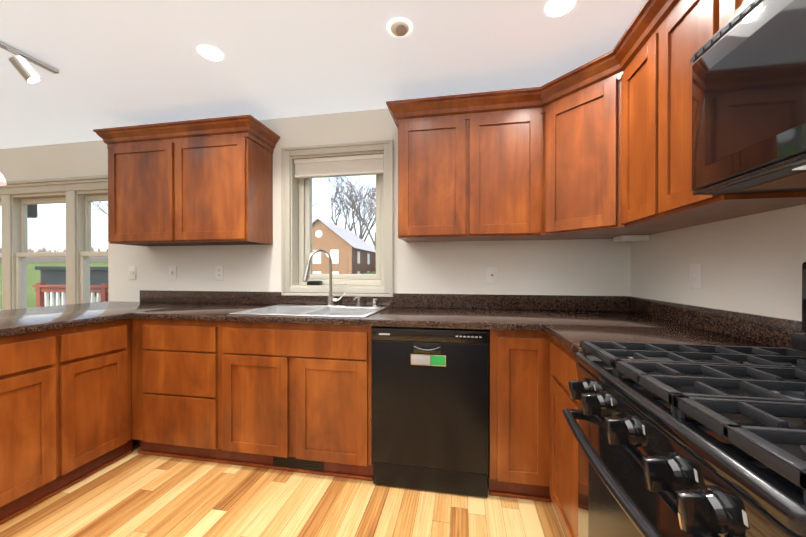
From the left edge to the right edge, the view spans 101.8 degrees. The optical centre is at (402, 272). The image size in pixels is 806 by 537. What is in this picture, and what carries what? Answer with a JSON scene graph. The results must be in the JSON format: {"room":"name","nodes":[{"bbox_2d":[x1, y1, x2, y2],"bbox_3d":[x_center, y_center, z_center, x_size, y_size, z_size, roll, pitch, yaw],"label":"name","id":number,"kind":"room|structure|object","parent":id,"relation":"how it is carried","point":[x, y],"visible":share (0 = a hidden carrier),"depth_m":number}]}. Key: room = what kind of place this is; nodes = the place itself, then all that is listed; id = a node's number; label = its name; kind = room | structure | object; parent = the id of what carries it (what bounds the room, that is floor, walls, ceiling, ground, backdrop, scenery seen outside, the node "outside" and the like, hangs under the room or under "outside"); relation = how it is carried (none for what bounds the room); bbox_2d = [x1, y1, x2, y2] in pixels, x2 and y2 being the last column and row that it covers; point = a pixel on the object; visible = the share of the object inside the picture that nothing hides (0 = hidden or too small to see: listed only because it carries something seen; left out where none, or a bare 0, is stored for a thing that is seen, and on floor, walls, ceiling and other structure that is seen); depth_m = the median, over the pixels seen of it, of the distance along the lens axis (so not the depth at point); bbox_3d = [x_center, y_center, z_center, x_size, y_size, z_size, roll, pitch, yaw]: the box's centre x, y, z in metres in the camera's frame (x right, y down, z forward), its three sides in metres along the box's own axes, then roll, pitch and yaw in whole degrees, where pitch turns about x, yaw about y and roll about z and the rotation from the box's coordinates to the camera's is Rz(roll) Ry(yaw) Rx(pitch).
{"room":"kitchen","nodes":[
{"label":"kitchen","id":0,"kind":"room"},
{"bbox_2d":[0,439,564,536],"bbox_3d":[-2.111,1.205,-0.108,10.000,0.060,6.300,0,0,10],"label":"floor","id":1,"kind":"structure","parent":0,"point":[134,493],"depth_m":1.62},
{"bbox_2d":[0,326,79,524],"bbox_3d":[-2.128,0.731,1.607,0.630,0.876,0.453,0,0,10],"label":"base cabinet","id":2,"kind":"object","parent":1,"relation":"on","point":[65,408],"depth_m":1.63},
{"bbox_2d":[80,319,132,480],"bbox_3d":[-2.071,0.730,1.920,0.630,0.876,0.465,0,0,10],"label":"base cabinet","id":3,"kind":"object","parent":1,"relation":"on","point":[105,348],"depth_m":1.93},
{"bbox_2d":[0,307,131,336],"bbox_3d":[-2.367,0.273,1.241,1.011,0.038,1.830,0,0,10],"label":"countertop","id":4,"kind":"structure","parent":3,"relation":"on","point":[24,320],"depth_m":1.85},
{"bbox_2d":[132,319,279,462],"bbox_3d":[-1.371,0.728,2.331,0.640,0.876,0.628,0,0,10],"label":"base cabinet","id":5,"kind":"object","parent":1,"relation":"on","point":[174,361],"depth_m":2.02},
{"bbox_2d":[216,331,372,480],"bbox_3d":[-0.589,0.817,2.188,0.950,0.700,0.628,0,0,10],"label":"base cabinet","id":6,"kind":"object","parent":1,"relation":"on","point":[258,395],"depth_m":1.87},
{"bbox_2d":[273,456,322,470],"bbox_3d":[-0.619,1.112,1.922,0.319,0.072,0.008,0,0,10],"label":"air vent register","id":7,"kind":"object","parent":6,"relation":"attached to","point":[291,462],"visible":0.65,"depth_m":1.92},
{"bbox_2d":[372,326,487,496],"bbox_3d":[0.184,0.733,2.011,0.617,0.868,0.642,0,0,10],"label":"dishwasher","id":8,"kind":"object","parent":1,"relation":"on","point":[430,409],"visible":1,"depth_m":1.73},
{"bbox_2d":[487,330,551,501],"bbox_3d":[0.646,0.729,1.963,0.290,0.876,0.628,0,0,10],"label":"base cabinet","id":9,"kind":"object","parent":1,"relation":"on","point":[518,361],"depth_m":1.66},
{"bbox_2d":[40,290,666,330],"bbox_3d":[-0.611,0.220,2.180,4.128,0.138,0.648,0,0,10],"label":"countertop","id":10,"kind":"structure","parent":9,"relation":"on","point":[447,311],"depth_m":2.24},
{"bbox_2d":[229,304,387,327],"bbox_3d":[-0.582,0.333,2.181,0.859,0.178,0.556,0,0,10],"label":"stainless steel sink","id":11,"kind":"object","parent":10,"relation":"in","point":[318,311],"visible":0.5,"depth_m":2.31},
{"bbox_2d":[302,249,347,306],"bbox_3d":[-0.547,0.036,2.320,0.259,0.414,0.222,0,0,10],"label":"pull-down faucet","id":12,"kind":"object","parent":10,"relation":"on","point":[331,300],"visible":1,"depth_m":2.37},
{"bbox_2d":[353,297,361,306],"bbox_3d":[-0.322,0.206,2.341,0.046,0.074,0.084,0,0,10],"label":"soap dispenser","id":13,"kind":"object","parent":10,"relation":"on","point":[359,301],"visible":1,"depth_m":2.35},
{"bbox_2d":[372,298,377,306],"bbox_3d":[-0.199,0.213,2.340,0.038,0.060,0.038,0,0,10],"label":"air gap cap","id":14,"kind":"object","parent":10,"relation":"on","point":[374,302],"visible":1,"depth_m":2.32},
{"bbox_2d":[532,298,804,353],"bbox_3d":[0.962,0.223,1.274,0.708,0.138,0.571,0,0,10],"label":"countertop","id":15,"kind":"structure","parent":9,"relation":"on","point":[570,322],"depth_m":1.44},
{"bbox_2d":[549,335,577,536],"bbox_3d":[0.987,0.732,1.290,0.662,0.876,0.608,0,0,10],"label":"base cabinet","id":16,"kind":"object","parent":1,"relation":"on","point":[563,463],"visible":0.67,"depth_m":1.31},
{"bbox_2d":[562,262,805,536],"bbox_3d":[0.807,0.570,0.643,0.784,1.205,0.716,0,0,10],"label":"gas range","id":17,"kind":"object","parent":1,"relation":"on","point":[683,440],"visible":1,"depth_m":0.62},
{"bbox_2d":[0,108,630,301],"bbox_3d":[-2.394,-0.026,2.988,8.330,2.380,0.300,0,0,10],"label":"wall","id":18,"kind":"structure","parent":0,"point":[589,267],"depth_m":2.47},
{"bbox_2d":[27,204,37,217],"bbox_3d":[-4.180,-0.739,3.589,0.150,0.240,0.244,0,0,10],"label":"lantern","id":19,"kind":"object","parent":18,"relation":"attached to","point":[31,210],"depth_m":3.64},
{"bbox_2d":[0,175,107,309],"bbox_3d":[-3.521,-0.150,3.171,1.947,1.465,0.155,0,0,10],"label":"dining room window","id":20,"kind":"structure","parent":18,"relation":"in","point":[15,254],"depth_m":3.13},
{"bbox_2d":[128,266,135,278],"bbox_3d":[-2.333,-0.002,2.814,0.072,0.116,0.016,0,0,10],"label":"outlet","id":21,"kind":"object","parent":18,"relation":"attached to","point":[131,269],"depth_m":2.82},
{"bbox_2d":[106,135,196,245],"bbox_3d":[-1.889,-0.595,2.575,0.657,0.740,0.324,0,0,10],"label":"upper cabinet","id":22,"kind":"object","parent":18,"relation":"attached to","point":[144,175],"depth_m":2.42},
{"bbox_2d":[169,266,175,279],"bbox_3d":[-1.934,-0.002,2.741,0.072,0.116,0.016,0,0,10],"label":"outlet","id":23,"kind":"object","parent":18,"relation":"attached to","point":[172,269],"depth_m":2.74},
{"bbox_2d":[215,266,222,279],"bbox_3d":[-1.496,-0.001,2.665,0.072,0.116,0.008,0,0,10],"label":"outlet","id":24,"kind":"object","parent":18,"relation":"attached to","point":[218,269],"depth_m":2.66},
{"bbox_2d":[181,131,274,245],"bbox_3d":[-1.379,-0.595,2.482,0.658,0.740,0.324,0,0,10],"label":"upper cabinet","id":25,"kind":"object","parent":18,"relation":"attached to","point":[202,182],"depth_m":2.33},
{"bbox_2d":[281,140,392,296],"bbox_3d":[-0.490,-0.398,2.570,0.887,1.146,0.216,0,0,10],"label":"window unit","id":26,"kind":"structure","parent":18,"relation":"in","point":[305,219],"depth_m":2.54},
{"bbox_2d":[307,281,321,284],"bbox_3d":[-0.698,0.079,2.588,0.110,0.034,0.060,0,0,10],"label":"gadget","id":27,"kind":"object","parent":26,"relation":"on","point":[314,282],"visible":0.9,"depth_m":2.56},
{"bbox_2d":[294,154,382,178],"bbox_3d":[-0.496,-0.821,2.535,0.723,0.140,0.055,0,0,10],"label":"window blind","id":28,"kind":"object","parent":26,"relation":"attached to","point":[359,165],"visible":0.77,"depth_m":2.51},
{"bbox_2d":[394,112,477,241],"bbox_3d":[0.242,-0.593,2.186,0.505,0.740,0.323,0,0,10],"label":"upper cabinet","id":29,"kind":"object","parent":18,"relation":"attached to","point":[425,143],"depth_m":2.05},
{"bbox_2d":[487,267,496,283],"bbox_3d":[0.619,0.016,2.279,0.072,0.116,0.011,0,0,10],"label":"outlet","id":30,"kind":"object","parent":18,"relation":"attached to","point":[491,271],"depth_m":2.28},
{"bbox_2d":[454,100,553,240],"bbox_3d":[0.627,-0.593,2.088,0.567,0.740,0.379,0,0,10],"label":"upper cabinet","id":31,"kind":"object","parent":18,"relation":"attached to","point":[492,141],"depth_m":1.98},
{"bbox_2d":[0,0,645,148],"bbox_3d":[-2.111,-1.255,-0.118,10.000,0.100,6.300,0,0,10],"label":"ceiling","id":32,"kind":"structure","parent":0,"point":[119,63],"depth_m":1.82},
{"bbox_2d":[0,172,6,185],"bbox_3d":[-2.270,-0.836,1.692,0.308,0.708,0.290,0,0,10],"label":"pendant light","id":33,"kind":"object","parent":32,"relation":"hanging from","point":[2,181],"visible":1,"depth_m":1.77},
{"bbox_2d":[0,41,58,82],"bbox_3d":[-2.317,-1.132,0.581,0.102,0.150,2.800,0,0,10],"label":"rail","id":34,"kind":"object","parent":32,"relation":"attached to","point":[23,67],"visible":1,"depth_m":1.80},
{"bbox_2d":[197,45,223,60],"bbox_3d":[-1.059,-1.208,1.805,0.131,0.005,0.131,0,0,4],"label":"recessed light","id":35,"kind":"object","parent":32,"relation":"in","point":[211,53],"depth_m":1.80},
{"bbox_2d":[387,17,412,37],"bbox_3d":[-0.016,-1.202,1.615,0.127,0.062,0.127,0,0,4],"label":"recessed light","id":36,"kind":"object","parent":32,"relation":"in","point":[399,27],"depth_m":1.59},
{"bbox_2d":[544,0,576,17],"bbox_3d":[0.712,-1.207,1.482,0.131,0.005,0.131,0,0,4],"label":"recessed light","id":37,"kind":"object","parent":32,"relation":"in","point":[554,8],"depth_m":1.49},
{"bbox_2d":[630,204,805,320],"bbox_3d":[1.040,-0.012,-0.840,0.200,2.380,6.000,0,0,10],"label":"wall","id":38,"kind":"structure","parent":0,"point":[752,263],"depth_m":1.32},
{"bbox_2d":[530,60,680,239],"bbox_3d":[1.082,-0.592,1.853,0.681,0.740,0.678,0,0,10],"label":"upper cabinet","id":39,"kind":"object","parent":38,"relation":"attached to","point":[600,147],"depth_m":1.78},
{"bbox_2d":[613,235,648,241],"bbox_3d":[1.361,-0.205,1.957,0.148,0.033,0.110,0,0,10],"label":"under-cabinet light","id":40,"kind":"object","parent":39,"relation":"attached to","point":[630,238],"visible":0.98,"depth_m":1.91},
{"bbox_2d":[610,8,701,227],"bbox_3d":[1.154,-0.590,1.408,0.379,0.740,0.435,0,0,10],"label":"upper cabinet","id":41,"kind":"object","parent":38,"relation":"attached to","point":[638,98],"depth_m":1.42},
{"bbox_2d":[690,263,701,288],"bbox_3d":[1.360,0.014,1.528,0.016,0.116,0.072,0,0,10],"label":"outlet","id":42,"kind":"object","parent":38,"relation":"attached to","point":[695,275],"depth_m":1.52},
{"bbox_2d":[650,0,805,223],"bbox_3d":[1.134,-0.589,1.138,0.323,0.740,0.376,0,0,10],"label":"upper cabinet","id":43,"kind":"object","parent":38,"relation":"attached to","point":[689,23],"depth_m":1.14},
{"bbox_2d":[714,0,750,34],"bbox_3d":[1.060,-0.810,0.731,0.323,0.295,0.441,0,0,10],"label":"upper cabinet","id":44,"kind":"object","parent":38,"relation":"attached to","point":[724,10],"depth_m":0.95},
{"bbox_2d":[690,0,805,194],"bbox_3d":[1.000,-0.444,0.609,0.394,0.427,0.724,0,0,10],"label":"microwave","id":45,"kind":"object","parent":44,"relation":"attached to","point":[749,99],"visible":1,"depth_m":0.79},
{"label":"outside","id":46,"kind":"structure","parent":0,"visible":0},
{"bbox_2d":[0,245,370,263],"bbox_3d":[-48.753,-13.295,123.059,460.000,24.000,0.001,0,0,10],"label":"trees","id":47,"kind":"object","parent":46,"point":[103,259],"depth_m":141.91},
{"bbox_2d":[0,263,375,308],"bbox_3d":[-41.545,-5.946,162.596,460.000,13.800,299.680,0,0,10],"label":"ground","id":48,"kind":"structure","parent":46,"point":[30,278],"depth_m":28.31},
{"bbox_2d":[32,283,107,306],"bbox_3d":[-4.266,0.818,4.512,5.100,1.280,1.980,0,0,10],"label":"railing","id":49,"kind":"object","parent":48,"relation":"on","point":[43,291],"depth_m":5.72},
{"bbox_2d":[35,266,107,298],"bbox_3d":[-15.151,0.616,15.331,2.600,1.800,2.100,0,0,-43],"label":"shed","id":50,"kind":"object","parent":48,"relation":"on","point":[62,272],"depth_m":14.29},
{"bbox_2d":[91,176,375,267],"bbox_3d":[-20.669,-8.243,49.725,62.517,19.257,31.233,0,0,10],"label":"trees","id":51,"kind":"object","parent":48,"relation":"on","point":[352,199],"depth_m":49.78},
{"bbox_2d":[312,218,375,273],"bbox_3d":[-7.411,-1.913,36.018,7.400,6.700,9.200,0,0,10],"label":"house","id":52,"kind":"structure","parent":48,"relation":"on","point":[353,268],"depth_m":31.80}
]}

